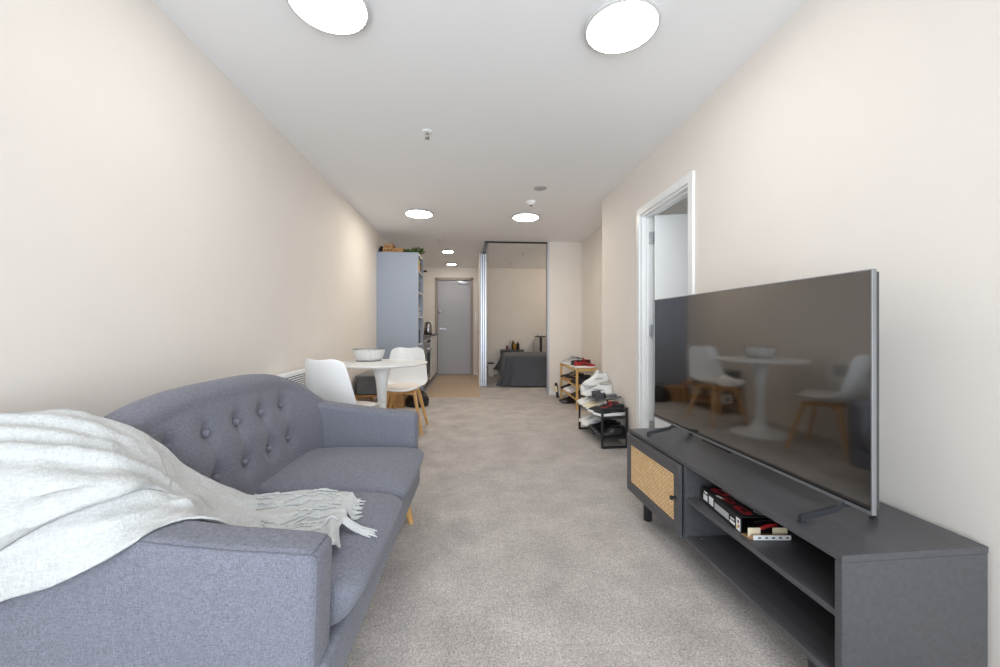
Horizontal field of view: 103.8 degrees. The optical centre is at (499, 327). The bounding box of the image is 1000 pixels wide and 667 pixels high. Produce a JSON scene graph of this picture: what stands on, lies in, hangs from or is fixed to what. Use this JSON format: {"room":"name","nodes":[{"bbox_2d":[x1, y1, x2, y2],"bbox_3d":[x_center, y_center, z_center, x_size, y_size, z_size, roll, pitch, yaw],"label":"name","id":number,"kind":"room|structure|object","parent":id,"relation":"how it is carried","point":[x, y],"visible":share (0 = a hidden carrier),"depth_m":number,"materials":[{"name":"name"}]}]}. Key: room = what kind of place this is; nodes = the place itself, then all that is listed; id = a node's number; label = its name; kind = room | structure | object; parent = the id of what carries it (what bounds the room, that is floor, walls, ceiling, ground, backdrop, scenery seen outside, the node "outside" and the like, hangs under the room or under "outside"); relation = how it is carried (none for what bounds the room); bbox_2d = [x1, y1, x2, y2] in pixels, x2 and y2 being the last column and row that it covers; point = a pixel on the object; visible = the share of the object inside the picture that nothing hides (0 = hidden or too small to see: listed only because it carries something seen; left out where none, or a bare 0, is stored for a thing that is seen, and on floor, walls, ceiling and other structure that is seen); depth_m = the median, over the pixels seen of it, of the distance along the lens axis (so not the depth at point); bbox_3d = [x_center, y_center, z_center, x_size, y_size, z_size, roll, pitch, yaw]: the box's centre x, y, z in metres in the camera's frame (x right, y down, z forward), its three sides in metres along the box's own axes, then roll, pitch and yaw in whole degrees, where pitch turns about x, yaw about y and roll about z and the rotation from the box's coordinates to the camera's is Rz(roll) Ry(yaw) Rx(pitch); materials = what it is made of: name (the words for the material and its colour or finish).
{"room":"living room","nodes":[
{"label":"living room","id":0,"kind":"room"},
{"bbox_2d":[0,0,388,416],"bbox_3d":[-1.644,-0.150,3.659,0.120,2.400,10.340,0,0,-4],"label":"wall","id":1,"kind":"structure","parent":0,"point":[159,232],"depth_m":1.58,"materials":[{"name":"paint"}]},
{"bbox_2d":[276,368,305,386],"bbox_3d":[-1.487,0.510,2.858,0.076,0.400,0.680,0,0,-4],"label":"heater","id":2,"kind":"object","parent":1,"relation":"attached to","point":[298,376],"visible":0.13,"depth_m":2.80,"materials":[{"name":"white paint"}]},
{"bbox_2d":[286,373,305,385],"bbox_3d":[-1.449,0.386,2.846,0.001,0.099,0.590,0,0,-4],"label":"grille","id":3,"kind":"object","parent":2,"relation":"attached to","point":[299,378],"depth_m":2.81,"materials":[{"name":"grey metal"}]},
{"bbox_2d":[477,252,479,386],"bbox_3d":[-0.429,-0.150,7.900,0.020,2.400,1.820,0,0,-4],"label":"wall","id":4,"kind":"structure","parent":0,"point":[478,268],"depth_m":7.60,"materials":[{"name":"paint"}]},
{"bbox_2d":[152,0,807,268],"bbox_3d":[0.804,-1.410,3.840,5.030,0.120,10.340,0,0,-4],"label":"ceiling","id":5,"kind":"structure","parent":0,"point":[514,99],"depth_m":2.28,"materials":[{"name":"white paint"}]},
{"bbox_2d":[286,0,369,34],"bbox_3d":[-0.706,-1.332,1.612,0.326,0.036,0.326,0,0,-4],"label":"recessed light","id":6,"kind":"object","parent":5,"relation":"in","point":[338,17],"visible":1,"depth_m":1.64,"materials":[{"name":"grey plastic"}]},
{"bbox_2d":[404,208,432,217],"bbox_3d":[-0.944,-1.332,4.563,0.326,0.036,0.326,0,0,-4],"label":"recessed light","id":7,"kind":"object","parent":5,"relation":"in","point":[414,212],"visible":1,"depth_m":4.50,"materials":[{"name":"grey plastic"}]},
{"bbox_2d":[406,211,431,217],"bbox_3d":[-0.944,-1.319,4.563,0.302,0.010,0.302,0,0,-4],"label":"diffuser","id":8,"kind":"object","parent":7,"relation":"attached to","point":[415,214],"depth_m":4.54,"materials":[{"name":"white plastic"}]},
{"bbox_2d":[422,129,431,139],"bbox_3d":[-0.500,-1.325,2.691,0.068,0.051,0.068,0,0,-4],"label":"sprinkler","id":9,"kind":"object","parent":5,"relation":"attached to","point":[427,132],"visible":1,"depth_m":2.68,"materials":[{"name":"white paint"}]},
{"bbox_2d":[442,249,453,252],"bbox_3d":[-0.905,-1.332,6.812,0.210,0.036,0.210,0,0,-4],"label":"recessed light","id":10,"kind":"object","parent":5,"relation":"in","point":[445,250],"visible":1,"depth_m":6.75,"materials":[{"name":"grey plastic"}]},
{"bbox_2d":[512,212,538,220],"bbox_3d":[0.309,-1.332,4.706,0.326,0.036,0.326,0,0,-4],"label":"recessed light","id":11,"kind":"object","parent":5,"relation":"in","point":[522,216],"visible":1,"depth_m":4.63,"materials":[{"name":"grey plastic"}]},
{"bbox_2d":[526,200,535,205],"bbox_3d":[0.332,-1.327,4.186,0.104,0.047,0.104,0,0,-4],"label":"smoke detector","id":12,"kind":"object","parent":5,"relation":"attached to","point":[529,202],"visible":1,"depth_m":4.15,"materials":[{"name":"white paint"}]},
{"bbox_2d":[534,186,546,190],"bbox_3d":[0.387,-1.346,3.779,0.124,0.008,0.124,0,0,-4],"label":"ceiling vent","id":13,"kind":"object","parent":5,"relation":"in","point":[538,188],"visible":1,"depth_m":3.77,"materials":[{"name":"grey"}]},
{"bbox_2d":[584,0,661,53],"bbox_3d":[0.538,-1.332,1.734,0.326,0.036,0.326,0,0,-4],"label":"recessed light","id":14,"kind":"object","parent":5,"relation":"in","point":[616,26],"visible":1,"depth_m":1.71,"materials":[{"name":"grey plastic"}]},
{"bbox_2d":[423,267,545,374],"bbox_3d":[0.487,-0.150,8.940,4.910,2.400,0.120,0,0,-4],"label":"wall","id":15,"kind":"structure","parent":0,"point":[515,297],"depth_m":8.85,"materials":[{"name":"paint"}]},
{"bbox_2d":[435,277,472,374],"bbox_3d":[-1.028,-0.037,8.818,0.850,2.175,0.140,0,0,-4],"label":"trim","id":16,"kind":"structure","parent":15,"relation":"attached to","point":[436,278],"depth_m":8.78,"materials":[{"name":"beige wood"}]},
{"bbox_2d":[438,279,470,373],"bbox_3d":[-1.024,-0.029,8.763,0.740,2.134,0.130,0,0,-4],"label":"door","id":17,"kind":"structure","parent":15,"relation":"in","point":[454,296],"depth_m":8.79,"materials":[{"name":"grey"}]},
{"bbox_2d":[549,242,580,390],"bbox_3d":[1.954,-0.150,6.291,2.375,2.400,0.100,0,0,-4],"label":"wall","id":18,"kind":"structure","parent":0,"point":[564,257],"depth_m":6.17,"materials":[{"name":"paint"}]},
{"bbox_2d":[483,241,546,252],"bbox_3d":[0.236,-1.339,6.570,1.010,0.022,0.890,0,0,-4],"label":"trim","id":19,"kind":"structure","parent":18,"relation":"attached to","point":[486,242],"depth_m":6.15,"materials":[{"name":"black metal"}]},
{"bbox_2d":[546,242,548,394],"bbox_3d":[0.754,-0.149,6.203,0.030,2.399,0.110,0,0,-4],"label":"trim","id":20,"kind":"structure","parent":18,"relation":"attached to","point":[547,244],"depth_m":6.15,"materials":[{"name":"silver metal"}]},
{"bbox_2d":[549,391,569,394],"bbox_3d":[1.104,1.020,5.166,0.515,0.060,2.020,0,0,-4],"label":"baseboard","id":21,"kind":"structure","parent":18,"relation":"attached to","point":[550,392],"depth_m":6.15,"materials":[{"name":"white paint"}]},
{"bbox_2d":[344,374,806,666],"bbox_3d":[0.804,1.098,3.840,5.030,0.104,10.340,0,0,-4],"label":"floor","id":22,"kind":"structure","parent":0,"point":[527,543],"depth_m":1.72,"materials":[{"name":"carpet"}]},
{"bbox_2d":[0,374,423,666],"bbox_3d":[-0.815,0.630,1.570,0.874,0.846,1.432,0,0,-3],"label":"sofa","id":23,"kind":"object","parent":22,"relation":"on","point":[190,592],"visible":0.76,"depth_m":0.91,"materials":[{"name":"grey fabric"}]},
{"bbox_2d":[0,409,376,601],"bbox_3d":[-0.871,0.447,1.050,1.069,0.487,0.449,0,0,-40],"label":"throw blanket","id":24,"kind":"object","parent":23,"relation":"on","point":[78,489],"visible":0.94,"depth_m":0.91,"materials":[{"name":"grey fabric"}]},
{"bbox_2d":[258,492,402,625],"bbox_3d":[-0.696,0.708,1.278,0.662,0.163,0.593,0,0,-3],"label":"seat cushion","id":25,"kind":"object","parent":23,"relation":"on","point":[354,563],"depth_m":1.14,"materials":[{"name":"grey fabric"}]},
{"bbox_2d":[256,447,423,502],"bbox_3d":[-0.722,0.709,1.872,0.662,0.164,0.593,0,0,-3],"label":"seat cushion","id":26,"kind":"object","parent":23,"relation":"on","point":[386,470],"depth_m":1.75,"materials":[{"name":"grey fabric"}]},
{"bbox_2d":[305,358,384,406],"bbox_3d":[-1.158,0.631,2.921,0.456,0.838,0.517,0,0,20],"label":"dining chair","id":27,"kind":"object","parent":22,"relation":"on","point":[328,379],"visible":0.48,"depth_m":2.69,"materials":[{"name":"white plastic"}]},
{"bbox_2d":[355,394,395,408],"bbox_3d":[-1.478,0.897,4.699,0.345,0.305,0.750,0,0,-4],"label":"bench","id":28,"kind":"object","parent":22,"relation":"on","point":[356,395],"visible":0.12,"depth_m":4.61,"materials":[{"name":"brown wood"}]},
{"bbox_2d":[355,371,376,394],"bbox_3d":[-1.469,0.636,4.604,0.316,0.218,0.536,0,0,-4],"label":"tub","id":29,"kind":"object","parent":28,"relation":"on","point":[365,381],"visible":0.57,"depth_m":4.35,"materials":[{"name":"grey plastic"}]},
{"bbox_2d":[366,399,376,406],"bbox_3d":[-1.448,0.880,4.455,0.150,0.110,0.162,0,0,-4],"label":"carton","id":30,"kind":"object","parent":28,"relation":"on","point":[368,400],"visible":0.12,"depth_m":4.46,"materials":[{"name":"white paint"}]},
{"bbox_2d":[343,359,427,407],"bbox_3d":[-1.063,0.680,3.531,0.810,0.740,0.810,0,0,-4],"label":"dining table","id":31,"kind":"object","parent":22,"relation":"on","point":[382,368],"visible":0.5,"depth_m":3.48,"materials":[{"name":"white plastic"}]},
{"bbox_2d":[353,348,384,361],"bbox_3d":[-1.243,0.254,3.718,0.291,0.112,0.291,0,0,-4],"label":"ribbed bowl","id":32,"kind":"object","parent":31,"relation":"on","point":[360,354],"visible":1,"depth_m":3.61,"materials":[{"name":"white ceramic"}]},
{"bbox_2d":[389,394,406,407],"bbox_3d":[-1.392,0.944,5.262,0.240,0.211,0.262,0,0,-4],"label":"cardboard box","id":33,"kind":"object","parent":22,"relation":"on","point":[400,398],"visible":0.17,"depth_m":5.14,"materials":[{"name":"brown cardboard"}]},
{"bbox_2d":[377,252,422,394],"bbox_3d":[-1.451,-0.005,5.749,0.575,2.110,0.560,0,0,-4],"label":"shelf unit","id":34,"kind":"object","parent":22,"relation":"on","point":[399,298],"visible":0.62,"depth_m":5.47,"materials":[{"name":"blue"}]},
{"bbox_2d":[382,248,392,251],"bbox_3d":[-1.577,-1.091,5.589,0.150,0.062,0.200,0,0,-4],"label":"crate","id":35,"kind":"object","parent":34,"relation":"on","point":[384,249],"visible":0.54,"depth_m":5.49,"materials":[{"name":"wood"}]},
{"bbox_2d":[384,244,395,249],"bbox_3d":[-1.572,-1.151,5.589,0.130,0.056,0.180,0,0,-4],"label":"crate","id":36,"kind":"object","parent":35,"relation":"on","point":[385,245],"visible":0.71,"depth_m":5.50,"materials":[{"name":"wood"}]},
{"bbox_2d":[393,248,403,251],"bbox_3d":[-1.435,-1.090,5.579,0.140,0.060,0.180,0,0,-4],"label":"crate","id":37,"kind":"object","parent":34,"relation":"on","point":[400,249],"visible":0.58,"depth_m":5.49,"materials":[{"name":"wood"}]},
{"bbox_2d":[403,247,424,253],"bbox_3d":[-1.230,-1.103,5.627,0.318,0.081,0.293,0,0,-4],"label":"trailing plant","id":38,"kind":"object","parent":34,"relation":"on","point":[413,249],"visible":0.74,"depth_m":5.56,"materials":[{"name":"green plant"}]},
{"bbox_2d":[386,347,428,435],"bbox_3d":[-0.991,0.631,4.052,0.456,0.838,0.517,0,0,-3],"label":"dining chair","id":39,"kind":"object","parent":22,"relation":"on","point":[407,380],"visible":0.85,"depth_m":4.21,"materials":[{"name":"white plastic"}]},
{"bbox_2d":[406,389,428,407],"bbox_3d":[-1.110,0.909,5.262,0.314,0.281,0.245,0,0,-4],"label":"bag","id":40,"kind":"object","parent":22,"relation":"on","point":[409,400],"visible":0.48,"depth_m":5.18,"materials":[{"name":"black leather"}]},
{"bbox_2d":[423,338,426,388],"bbox_3d":[-1.475,0.603,6.273,0.600,0.894,0.466,0,0,-4],"label":"base cabinet","id":41,"kind":"object","parent":22,"relation":"on","point":[424,339],"visible":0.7,"depth_m":6.37,"materials":[{"name":"grey wood"}]},
{"bbox_2d":[423,334,437,337],"bbox_3d":[-1.556,0.138,7.275,0.590,0.035,2.480,0,0,-4],"label":"countertop","id":42,"kind":"structure","parent":41,"relation":"on","point":[424,336],"depth_m":6.74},
{"bbox_2d":[424,321,431,334],"bbox_3d":[-1.309,-0.001,7.182,0.156,0.242,0.192,0,0,42],"label":"electric kettle","id":43,"kind":"object","parent":42,"relation":"on","point":[427,326],"visible":1,"depth_m":7.12,"materials":[{"name":"silver metal"}]},
{"bbox_2d":[423,337,430,389],"bbox_3d":[-1.508,0.603,6.810,0.618,0.894,0.598,0,0,-4],"label":"oven","id":44,"kind":"object","parent":22,"relation":"on","point":[428,338],"visible":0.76,"depth_m":6.80,"materials":[{"name":"grey metal"}]},
{"bbox_2d":[430,347,432,363],"bbox_3d":[-1.213,0.484,6.941,0.035,0.292,0.220,0,0,-4],"label":"tea towel","id":45,"kind":"object","parent":44,"relation":"hanging from","point":[431,349],"visible":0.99,"depth_m":6.87,"materials":[{"name":"white fabric"}]},
{"bbox_2d":[427,336,433,384],"bbox_3d":[-1.562,0.603,7.458,0.600,0.894,0.691,0,0,-4],"label":"base cabinet","id":46,"kind":"object","parent":22,"relation":"on","point":[431,337],"visible":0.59,"depth_m":7.53,"materials":[{"name":"white paint"}]},
{"bbox_2d":[431,335,436,379],"bbox_3d":[-1.614,0.603,8.156,0.600,0.894,0.691,0,0,-4],"label":"base cabinet","id":47,"kind":"object","parent":22,"relation":"on","point":[435,337],"visible":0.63,"depth_m":8.16,"materials":[{"name":"white paint"}]},
{"bbox_2d":[480,254,481,385],"bbox_3d":[-0.366,-0.141,7.453,0.032,2.358,0.980,0,0,-4],"label":"screen","id":48,"kind":"object","parent":22,"relation":"on","point":[480,254],"visible":0.84,"depth_m":6.97,"materials":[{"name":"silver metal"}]},
{"bbox_2d":[482,254,483,385],"bbox_3d":[-0.329,-0.141,7.456,0.032,2.358,0.980,0,0,-4],"label":"screen","id":49,"kind":"object","parent":22,"relation":"on","point":[483,254],"visible":0.76,"depth_m":6.97,"materials":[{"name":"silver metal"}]},
{"bbox_2d":[484,254,485,385],"bbox_3d":[-0.292,-0.141,7.459,0.032,2.358,0.980,0,0,-4],"label":"screen","id":50,"kind":"object","parent":22,"relation":"on","point":[485,254],"visible":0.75,"depth_m":6.97,"materials":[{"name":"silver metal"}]},
{"bbox_2d":[488,362,493,376],"bbox_3d":[-0.201,0.900,8.549,0.132,0.300,0.172,0,0,-4],"label":"lidded box","id":51,"kind":"object","parent":22,"relation":"on","point":[490,364],"visible":0.98,"depth_m":8.47,"materials":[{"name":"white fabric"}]},
{"bbox_2d":[500,349,523,355],"bbox_3d":[0.263,0.762,8.645,0.500,0.575,0.367,0,0,-4],"label":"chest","id":52,"kind":"object","parent":22,"relation":"on","point":[501,350],"visible":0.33,"depth_m":8.49,"materials":[{"name":"black"}]},
{"bbox_2d":[533,337,545,351],"bbox_3d":[0.916,0.623,8.763,0.440,0.855,0.283,0,0,-4],"label":"chair","id":53,"kind":"object","parent":22,"relation":"on","point":[536,344],"visible":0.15,"depth_m":8.75,"materials":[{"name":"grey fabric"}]},
{"bbox_2d":[534,336,545,351],"bbox_3d":[0.885,0.610,8.498,0.280,0.880,0.280,0,0,-4],"label":"pedestal stand","id":54,"kind":"object","parent":22,"relation":"on","point":[540,337],"visible":0.48,"depth_m":8.47,"materials":[{"name":"black metal"}]},
{"bbox_2d":[553,383,558,397],"bbox_3d":[0.840,0.934,5.871,0.076,0.232,0.084,0,0,-21],"label":"slipper","id":55,"kind":"object","parent":22,"relation":"on","point":[556,384],"visible":1,"depth_m":5.85,"materials":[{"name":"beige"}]},
{"bbox_2d":[560,397,578,403],"bbox_3d":[0.986,1.005,5.476,0.280,0.088,0.108,0,0,1],"label":"leather shoe","id":56,"kind":"object","parent":22,"relation":"on","point":[570,400],"visible":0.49,"depth_m":5.44,"materials":[{"name":"black leather"}]},
{"bbox_2d":[560,363,596,410],"bbox_3d":[1.074,0.785,5.444,0.275,0.530,0.900,0,0,-4],"label":"shoe rack","id":57,"kind":"object","parent":22,"relation":"on","point":[576,385],"visible":0.27,"depth_m":5.09,"materials":[{"name":"brown wood"}]},
{"bbox_2d":[561,377,580,386],"bbox_3d":[1.074,0.741,5.444,0.273,0.028,0.896,0,0,-4],"label":"shelf","id":58,"kind":"object","parent":57,"relation":"attached to","point":[576,385],"depth_m":5.21,"materials":[{"name":"brown wood"}]},
{"bbox_2d":[563,356,581,364],"bbox_3d":[1.038,0.459,5.590,0.280,0.122,0.108,0,0,1],"label":"sneaker","id":59,"kind":"object","parent":57,"relation":"on","point":[567,362],"visible":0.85,"depth_m":5.57,"materials":[{"name":"white"}]},
{"bbox_2d":[565,386,579,392],"bbox_3d":[1.047,0.837,5.469,0.270,0.118,0.104,0,0,-10],"label":"sneaker","id":60,"kind":"object","parent":57,"relation":"on","point":[572,389],"visible":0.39,"depth_m":5.43,"materials":[{"name":"white leather"}]},
{"bbox_2d":[561,389,584,399],"bbox_3d":[1.074,0.911,5.444,0.273,0.028,0.896,0,0,-4],"label":"shelf","id":61,"kind":"object","parent":57,"relation":"attached to","point":[577,398],"depth_m":5.25,"materials":[{"name":"brown wood"}]},
{"bbox_2d":[565,372,582,379],"bbox_3d":[1.046,0.667,5.490,0.270,0.118,0.104,0,0,-4],"label":"sneaker","id":62,"kind":"object","parent":57,"relation":"on","point":[572,376],"visible":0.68,"depth_m":5.46,"materials":[{"name":"brown fabric"}]},
{"bbox_2d":[571,390,580,396],"bbox_3d":[1.071,0.834,5.141,0.280,0.122,0.108,0,0,-4],"label":"sneaker","id":63,"kind":"object","parent":57,"relation":"on","point":[573,393],"visible":0.29,"depth_m":5.10,"materials":[{"name":"black"}]},
{"bbox_2d":[561,363,594,370],"bbox_3d":[1.074,0.536,5.444,0.273,0.028,0.896,0,0,-4],"label":"shelf","id":64,"kind":"object","parent":57,"relation":"attached to","point":[579,369],"depth_m":5.05,"materials":[{"name":"brown wood"}]},
{"bbox_2d":[570,373,589,381],"bbox_3d":[1.075,0.664,5.221,0.280,0.122,0.108,0,0,-7],"label":"sneaker","id":65,"kind":"object","parent":57,"relation":"on","point":[582,375],"visible":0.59,"depth_m":5.20,"materials":[{"name":"black fabric"}]},
{"bbox_2d":[569,358,590,366],"bbox_3d":[1.066,0.457,5.205,0.290,0.126,0.112,0,0,-10],"label":"sneaker","id":66,"kind":"object","parent":57,"relation":"on","point":[586,360],"visible":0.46,"depth_m":5.20,"materials":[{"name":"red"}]},
{"bbox_2d":[573,374,590,383],"bbox_3d":[1.085,0.664,5.091,0.280,0.122,0.108,0,0,-4],"label":"sneaker","id":67,"kind":"object","parent":57,"relation":"on","point":[580,380],"visible":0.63,"depth_m":5.06,"materials":[{"name":"black fabric"}]},
{"bbox_2d":[574,358,596,368],"bbox_3d":[1.106,0.457,5.083,0.290,0.126,0.112,0,0,-7],"label":"sneaker","id":68,"kind":"object","parent":57,"relation":"on","point":[582,363],"visible":1,"depth_m":5.05,"materials":[{"name":"red fabric"}]},
{"bbox_2d":[579,395,627,448],"bbox_3d":[0.967,0.874,3.749,0.238,0.352,0.680,0,0,-6],"label":"shoe rack","id":69,"kind":"object","parent":22,"relation":"on","point":[602,417],"visible":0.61,"depth_m":3.42,"materials":[{"name":"black metal"}]},
{"bbox_2d":[579,398,593,405],"bbox_3d":[0.931,0.715,3.922,0.280,0.122,0.108,0,0,-4],"label":"sneaker","id":70,"kind":"object","parent":69,"relation":"on","point":[582,402],"visible":0.32,"depth_m":3.89,"materials":[{"name":"white leather"}]},
{"bbox_2d":[579,414,594,421],"bbox_3d":[0.933,0.894,3.957,0.270,0.118,0.104,0,0,-4],"label":"sneaker","id":71,"kind":"object","parent":69,"relation":"on","point":[582,419],"visible":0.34,"depth_m":3.93,"materials":[{"name":"white leather"}]},
{"bbox_2d":[581,415,600,425],"bbox_3d":[0.928,0.894,3.831,0.270,0.118,0.104,0,0,-10],"label":"sneaker","id":72,"kind":"object","parent":69,"relation":"on","point":[595,419],"visible":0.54,"depth_m":3.80,"materials":[{"name":"white leather"}]},
{"bbox_2d":[583,398,607,407],"bbox_3d":[0.939,0.717,3.812,0.270,0.118,0.104,0,0,-7],"label":"sneaker","id":73,"kind":"object","parent":69,"relation":"on","point":[591,402],"visible":0.24,"depth_m":3.79,"materials":[{"name":"white"}]},
{"bbox_2d":[581,381,612,395],"bbox_3d":[0.951,0.599,3.847,0.304,0.150,0.116,0,0,19],"label":"sneaker","id":74,"kind":"object","parent":73,"relation":"on","point":[606,388],"visible":0.93,"depth_m":3.82,"materials":[{"name":"white leather"}]},
{"bbox_2d":[583,370,608,385],"bbox_3d":[0.958,0.494,3.899,0.293,0.145,0.111,0,0,-18],"label":"sneaker","id":75,"kind":"object","parent":74,"relation":"on","point":[601,376],"visible":1,"depth_m":3.88,"materials":[{"name":"white"}]},
{"bbox_2d":[586,399,613,408],"bbox_3d":[0.947,0.717,3.703,0.270,0.118,0.104,0,0,2],"label":"sneaker","id":76,"kind":"object","parent":69,"relation":"on","point":[598,402],"visible":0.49,"depth_m":3.69,"materials":[{"name":"white"}]},
{"bbox_2d":[587,390,616,398],"bbox_3d":[0.973,0.633,3.742,0.270,0.077,0.106,0,0,10],"label":"sandal","id":77,"kind":"object","parent":76,"relation":"on","point":[596,391],"visible":0.8,"depth_m":3.71,"materials":[{"name":"grey rubber"}]},
{"bbox_2d":[587,419,616,428],"bbox_3d":[0.966,0.909,3.709,0.280,0.088,0.108,0,0,-1],"label":"leather shoe","id":78,"kind":"object","parent":69,"relation":"on","point":[590,426],"visible":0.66,"depth_m":3.69,"materials":[{"name":"black leather"}]},
{"bbox_2d":[580,422,625,439],"bbox_3d":[0.967,0.961,3.749,0.236,0.018,0.676,0,0,-6],"label":"shelf","id":79,"kind":"object","parent":69,"relation":"attached to","point":[601,437],"depth_m":3.42,"materials":[{"name":"black metal"}]},
{"bbox_2d":[588,400,618,412],"bbox_3d":[0.950,0.714,3.593,0.285,0.124,0.110,0,0,-1],"label":"sneaker","id":80,"kind":"object","parent":69,"relation":"on","point":[606,402],"visible":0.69,"depth_m":3.57,"materials":[{"name":"white leather"}]},
{"bbox_2d":[592,393,620,400],"bbox_3d":[0.982,0.645,3.627,0.268,0.089,0.107,0,0,28],"label":"sandal","id":81,"kind":"object","parent":80,"relation":"on","point":[598,396],"visible":1,"depth_m":3.61,"materials":[{"name":"grey"}]},
{"bbox_2d":[581,405,625,418],"bbox_3d":[0.967,0.785,3.749,0.236,0.018,0.676,0,0,-6],"label":"shelf","id":82,"kind":"object","parent":69,"relation":"attached to","point":[602,416],"depth_m":3.42,"materials":[{"name":"black metal"}]},
{"bbox_2d":[591,421,620,431],"bbox_3d":[0.975,0.907,3.598,0.290,0.092,0.112,0,0,-11],"label":"leather shoe","id":83,"kind":"object","parent":69,"relation":"on","point":[609,423],"visible":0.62,"depth_m":3.58,"materials":[{"name":"black leather"}]},
{"bbox_2d":[593,424,624,436],"bbox_3d":[0.972,0.907,3.494,0.290,0.092,0.112,0,0,-4],"label":"leather shoe","id":84,"kind":"object","parent":69,"relation":"on","point":[614,429],"visible":0.9,"depth_m":3.47,"materials":[{"name":"black leather"}]},
{"bbox_2d":[593,401,624,416],"bbox_3d":[0.968,0.714,3.478,0.285,0.124,0.110,0,0,-7],"label":"sneaker","id":85,"kind":"object","parent":69,"relation":"on","point":[607,413],"visible":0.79,"depth_m":3.45,"materials":[{"name":"white"}]},
{"bbox_3d":[0.928,0.715,4.023,0.280,0.122,0.108,0,0,-10],"label":"sneaker","id":86,"kind":"object","parent":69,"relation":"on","visible":0},
{"bbox_2d":[580,384,594,392],"bbox_3d":[0.959,0.602,4.008,0.305,0.144,0.115,0,0,-13],"label":"sneaker","id":87,"kind":"object","parent":86,"relation":"on","point":[582,387],"visible":0.26,"depth_m":3.95,"materials":[{"name":"white leather"}]},
{"bbox_2d":[627,428,988,666],"bbox_3d":[1.000,0.815,1.647,0.470,0.470,1.269,0,0,-6],"label":"tv stand","id":88,"kind":"object","parent":22,"relation":"on","point":[848,588],"visible":0.94,"depth_m":1.14,"materials":[{"name":"black wood"}]},
{"bbox_2d":[703,487,790,539],"bbox_3d":[0.937,0.704,1.508,0.156,0.059,0.313,0,0,0],"label":"toy box","id":89,"kind":"object","parent":88,"relation":"on","point":[745,519],"visible":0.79,"depth_m":1.44,"materials":[{"name":"black cardboard"}]},
{"bbox_2d":[703,491,739,530],"bbox_3d":[0.860,0.707,1.530,0.002,0.046,0.254,0,0,0],"label":"print","id":90,"kind":"object","parent":89,"relation":"attached to","point":[716,506],"depth_m":1.51},
{"bbox_2d":[711,488,763,514],"bbox_3d":[0.933,0.675,1.534,0.129,0.001,0.239,0,0,0],"label":"print","id":91,"kind":"object","parent":89,"relation":"on","point":[730,503],"depth_m":1.51,"materials":[{"name":"red"}]},
{"bbox_2d":[687,497,834,615],"bbox_3d":[1.046,0.743,1.378,0.413,0.018,0.680,0,0,-6],"label":"shelf","id":92,"kind":"object","parent":88,"relation":"attached to","point":[805,565],"depth_m":1.25,"materials":[{"name":"black wood"}]},
{"bbox_2d":[647,269,878,523],"bbox_3d":[0.962,0.207,1.709,0.254,0.746,1.235,0,0,-6],"label":"television","id":93,"kind":"object","parent":88,"relation":"on","point":[781,377],"visible":1,"depth_m":1.38,"materials":[{"name":"grey glass"}]},
{"bbox_3d":[1.068,0.800,7.720,1.950,0.500,1.140,0,0,-4],"label":"bed","id":94,"kind":"object","parent":22,"relation":"on","visible":0},
{"bbox_2d":[493,352,545,385],"bbox_3d":[1.066,0.755,7.667,2.385,0.546,1.464,0,0,-4],"label":"duvet","id":95,"kind":"object","parent":94,"relation":"on","point":[514,368],"visible":0.41,"depth_m":7.04,"materials":[{"name":"grey fabric"}]},
{"bbox_2d":[581,227,601,375],"bbox_3d":[1.411,-0.150,5.188,0.100,2.400,2.020,0,0,-4],"label":"wall","id":96,"kind":"structure","parent":0,"point":[591,247],"depth_m":5.63,"materials":[{"name":"paint"}]},
{"bbox_2d":[658,197,687,214],"bbox_3d":[2.245,-0.150,4.107,2.116,2.400,0.060,0,0,-4],"label":"wall","id":97,"kind":"structure","parent":0,"point":[681,207],"depth_m":4.05,"materials":[{"name":"paint"}]},
{"bbox_2d":[602,0,999,666],"bbox_3d":[1.510,-0.150,1.445,0.456,2.400,5.460,0,0,-4],"label":"wall","id":98,"kind":"structure","parent":0,"point":[859,135],"depth_m":1.30,"materials":[{"name":"paint"}]},
{"bbox_2d":[636,170,694,428],"bbox_3d":[1.219,0.036,2.848,0.116,2.027,0.834,0,0,-4],"label":"trim","id":99,"kind":"structure","parent":98,"relation":"attached to","point":[684,187],"depth_m":3.19,"materials":[{"name":"white paint"}]},
{"bbox_2d":[649,214,687,427],"bbox_3d":[1.559,0.070,3.077,0.726,1.944,0.086,0,0,11],"label":"door","id":100,"kind":"structure","parent":98,"relation":"in","point":[669,237],"depth_m":3.12,"materials":[{"name":"white paint"}]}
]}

